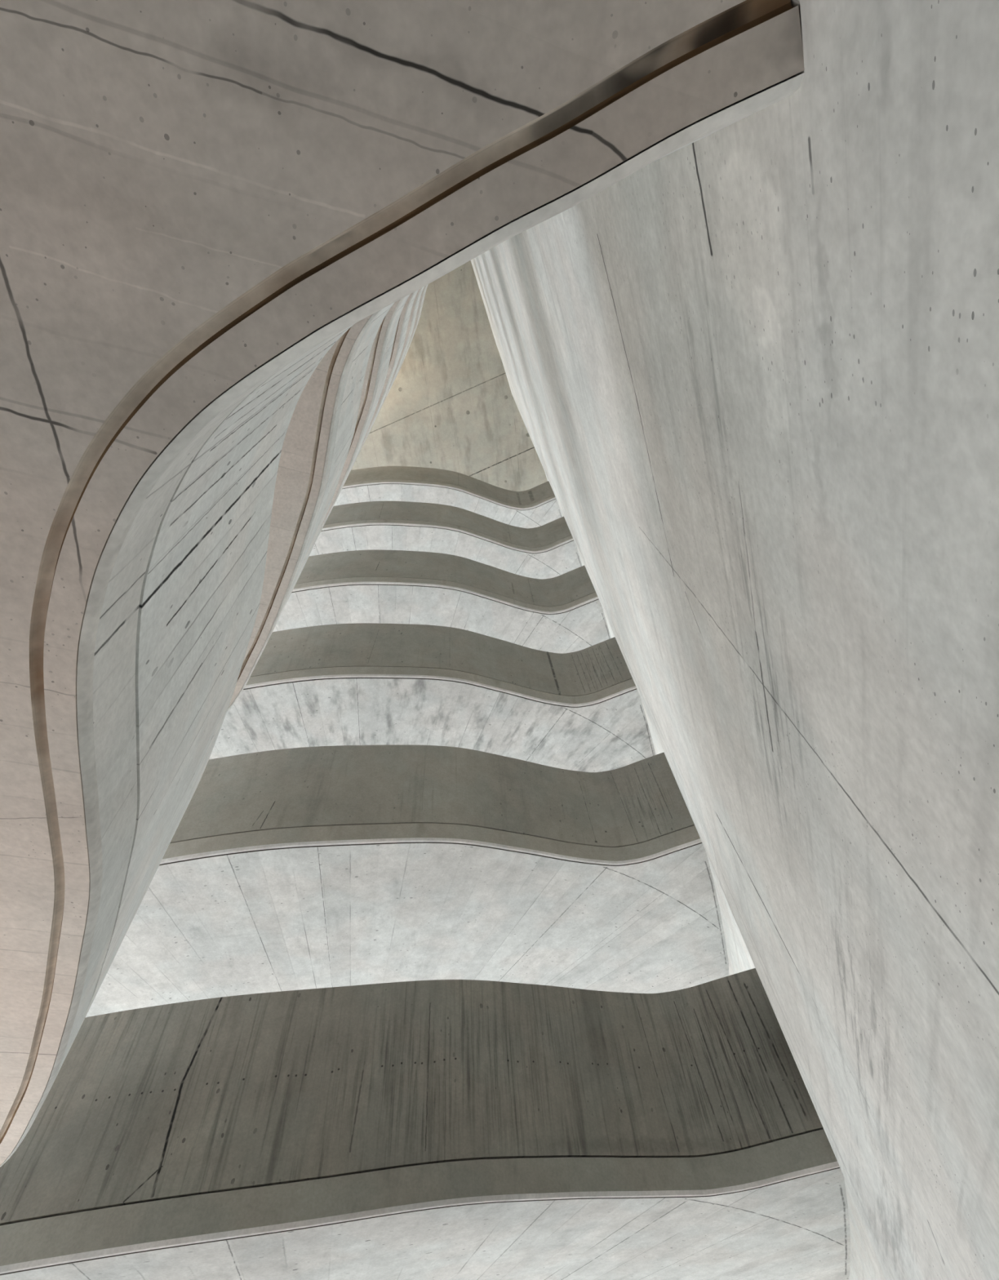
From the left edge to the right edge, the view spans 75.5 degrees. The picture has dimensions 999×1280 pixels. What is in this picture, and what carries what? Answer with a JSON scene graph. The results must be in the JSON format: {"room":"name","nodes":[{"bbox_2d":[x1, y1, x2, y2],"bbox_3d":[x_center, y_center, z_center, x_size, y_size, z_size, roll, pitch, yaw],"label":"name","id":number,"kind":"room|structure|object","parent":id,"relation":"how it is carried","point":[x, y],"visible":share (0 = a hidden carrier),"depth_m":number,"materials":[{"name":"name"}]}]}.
{"room":"stairwell","nodes":[
{"label":"stairwell","id":0,"kind":"room"},
{"bbox_2d":[351,260,547,491],"bbox_3d":[-3.908,-8.729,18.221,13.500,0.450,17.400,-7,-59,0],"label":"ceiling","id":1,"kind":"structure","parent":0,"point":[451,405],"depth_m":19.18,"materials":[{"name":"concrete"}]},
{"bbox_2d":[471,0,998,1279],"bbox_3d":[0.775,-3.647,8.840,4.500,22.300,16.200,-7,-59,0],"label":"wall","id":2,"kind":"structure","parent":0,"point":[753,374],"depth_m":1.11,"materials":[{"name":"concrete"}]},
{"bbox_2d":[226,302,395,711],"bbox_3d":[-3.388,-2.161,4.097,6.030,1.995,9.259,20,-63,-15],"label":"balcony","id":3,"kind":"object","parent":2,"relation":"attached to","point":[318,437],"visible":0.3,"depth_m":4.15,"materials":[{"name":"concrete"}]},
{"bbox_2d":[315,293,410,542],"bbox_3d":[-3.569,-3.688,6.673,6.030,1.995,9.259,20,-63,-15],"label":"balcony","id":4,"kind":"object","parent":2,"relation":"attached to","point":[378,364],"visible":0.13,"depth_m":6.75,"materials":[{"name":"concrete"}]},
{"bbox_2d":[355,289,418,458],"bbox_3d":[-3.751,-5.215,9.249,6.030,1.995,9.259,20,-63,-15],"label":"ramp","id":5,"kind":"object","parent":2,"relation":"attached to","point":[400,335],"visible":0.1,"depth_m":9.36,"materials":[{"name":"concrete"}]},
{"bbox_2d":[377,286,424,413],"bbox_3d":[-3.932,-6.741,11.825,6.030,1.995,9.259,20,-63,-15],"label":"ramp","id":6,"kind":"object","parent":2,"relation":"attached to","point":[415,304],"visible":0.09,"depth_m":11.97,"materials":[{"name":"concrete"}]},
{"bbox_2d":[0,0,804,1167],"bbox_3d":[-3.206,-0.634,1.521,6.030,1.995,9.259,20,-63,-15],"label":"balcony","id":7,"kind":"object","parent":2,"relation":"attached to","point":[199,199],"visible":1,"depth_m":0.78,"materials":[{"name":"concrete"}]},
{"bbox_2d":[85,744,728,1017],"bbox_3d":[-1.329,3.938,8.498,8.730,2.059,5.702,-7,-59,0],"label":"curved balcony","id":8,"kind":"object","parent":2,"relation":"attached to","point":[317,867],"visible":0.71,"depth_m":7.29,"materials":[{"name":"concrete"}]},
{"bbox_2d":[392,284,428,383],"bbox_3d":[-4.114,-8.268,14.401,6.030,1.995,9.259,20,-63,-15],"label":"ramp","id":9,"kind":"object","parent":2,"relation":"attached to","point":[423,295],"visible":0.1,"depth_m":14.57,"materials":[{"name":"concrete"}]},
{"bbox_2d":[0,968,850,1279],"bbox_3d":[-1.148,5.465,5.922,8.730,2.059,5.702,-7,-59,0],"label":"curved balcony","id":10,"kind":"object","parent":2,"relation":"attached to","point":[434,1129],"visible":0.95,"depth_m":4.70,"materials":[{"name":"concrete"}]},
{"bbox_2d":[208,622,655,772],"bbox_3d":[-1.511,2.411,11.074,8.730,2.059,5.702,-7,-59,0],"label":"curved balcony","id":11,"kind":"object","parent":2,"relation":"attached to","point":[359,683],"visible":0.45,"depth_m":9.73,"materials":[{"name":"concrete"}]},
{"bbox_2d":[272,550,611,653],"bbox_3d":[-1.692,0.884,13.650,8.730,2.059,5.702,-7,-59,0],"label":"curved balcony","id":12,"kind":"object","parent":2,"relation":"attached to","point":[564,613],"visible":0.4,"depth_m":12.29,"materials":[{"name":"concrete"}]},
{"bbox_2d":[309,501,582,579],"bbox_3d":[-1.874,-0.642,16.226,8.730,2.059,5.702,-7,-59,0],"label":"curved balcony","id":13,"kind":"object","parent":2,"relation":"attached to","point":[548,550],"visible":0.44,"depth_m":14.86,"materials":[{"name":"concrete"}]},
{"bbox_2d":[333,466,562,528],"bbox_3d":[-2.055,-2.169,18.802,8.730,2.059,5.702,-7,-59,0],"label":"curved balcony","id":14,"kind":"object","parent":2,"relation":"attached to","point":[537,506],"visible":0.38,"depth_m":17.43,"materials":[{"name":"concrete"}]}
]}

